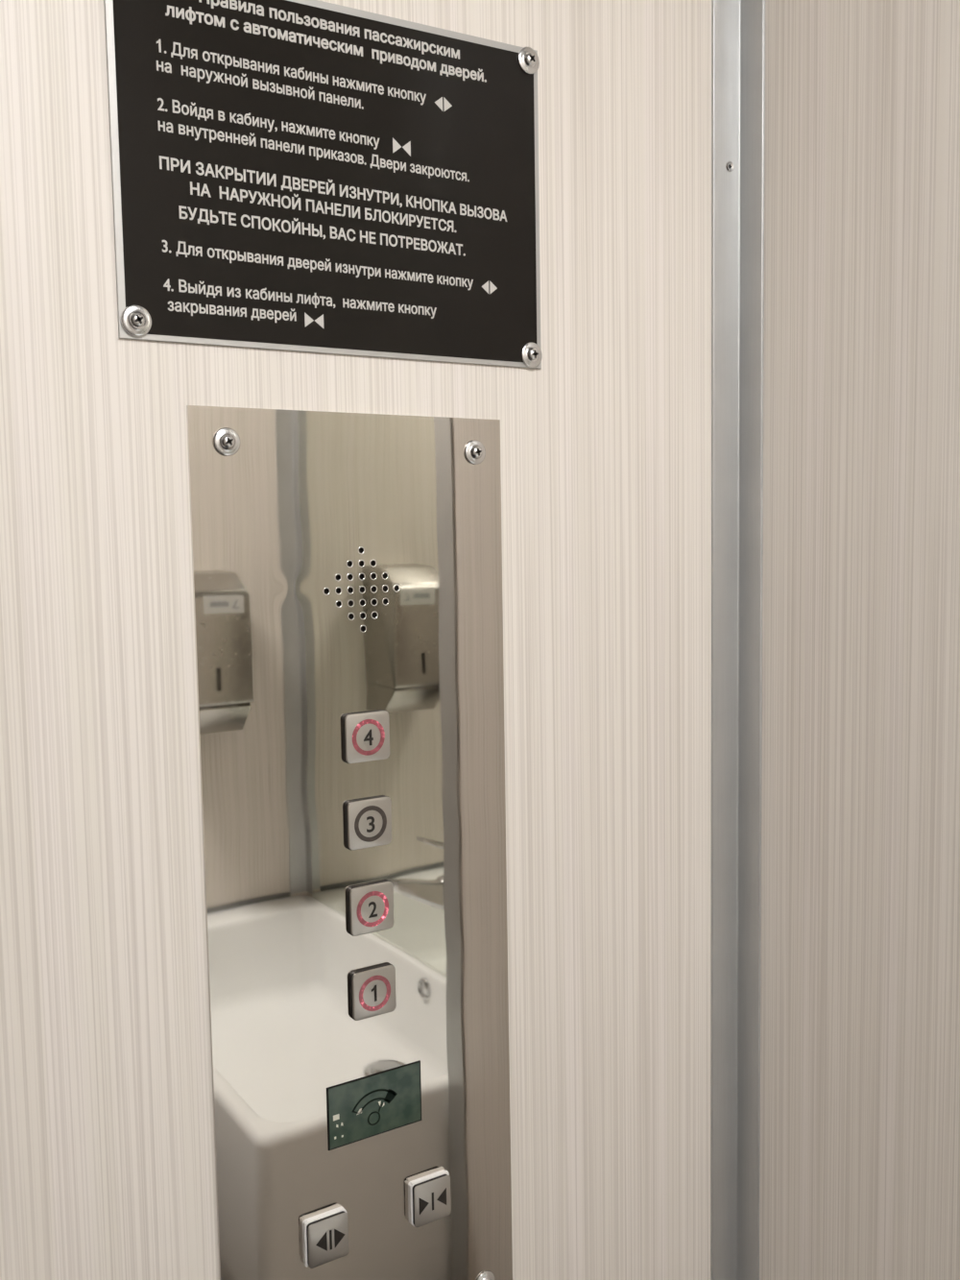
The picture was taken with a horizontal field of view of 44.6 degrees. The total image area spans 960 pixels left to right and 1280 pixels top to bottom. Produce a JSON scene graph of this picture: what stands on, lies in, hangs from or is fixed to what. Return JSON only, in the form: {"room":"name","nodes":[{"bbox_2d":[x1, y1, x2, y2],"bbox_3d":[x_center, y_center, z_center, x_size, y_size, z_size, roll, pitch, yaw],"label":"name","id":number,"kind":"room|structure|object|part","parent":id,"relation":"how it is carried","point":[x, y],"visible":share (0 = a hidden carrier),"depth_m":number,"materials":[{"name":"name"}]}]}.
{"room":"restroom","nodes":[
{"label":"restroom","id":0,"kind":"room"},
{"bbox_2d":[0,0,711,1279],"bbox_3d":[-0.632,0.327,0.392,2.520,2.200,0.100,-4,6,-33],"label":"wall","id":1,"kind":"structure","parent":0,"point":[108,1171],"depth_m":0.69,"materials":[{"name":"laminate"}]},
{"bbox_2d":[103,0,542,368],"bbox_3d":[-0.072,-0.255,0.646,0.261,0.191,0.007,-4,6,-33],"label":"sign","id":2,"kind":"object","parent":1,"relation":"attached to","point":[306,176],"visible":1,"depth_m":0.64,"materials":[{"name":"black metal"}]},
{"bbox_2d":[186,405,512,1279],"bbox_3d":[-0.064,0.154,0.682,0.195,0.565,0.009,-4,6,-33],"label":"control panel","id":3,"kind":"object","parent":1,"relation":"attached to","point":[347,567],"visible":1,"depth_m":0.68,"materials":[{"name":"metal"}]},
{"bbox_2d":[322,546,400,632],"bbox_3d":[-0.067,-0.029,0.668,0.049,0.049,0.001,-4,6,-33],"label":"speaker grille","id":4,"kind":"object","parent":3,"relation":"attached to","point":[361,585],"depth_m":0.67,"materials":[{"name":"metal"}]},
{"bbox_3d":[-0.062,0.276,0.694,0.061,0.036,0.001,-4,6,-33],"label":"display glass","id":5,"kind":"part","parent":3,"relation":"part of","materials":[{"name":"green glass"}]},
{"bbox_2d":[710,0,765,1279],"bbox_3d":[0.184,0.273,0.844,0.027,2.200,0.023,-4,6,-33],"label":"trim","id":6,"kind":"structure","parent":1,"relation":"attached to","point":[737,26],"depth_m":0.82,"materials":[{"name":"metal"}]},
{"bbox_2d":[759,0,959,1279],"bbox_3d":[0.434,0.276,0.771,0.313,2.200,0.416,-4,6,-33],"label":"wall","id":7,"kind":"structure","parent":0,"point":[859,1149],"depth_m":0.74,"materials":[{"name":"laminate"}]}
]}

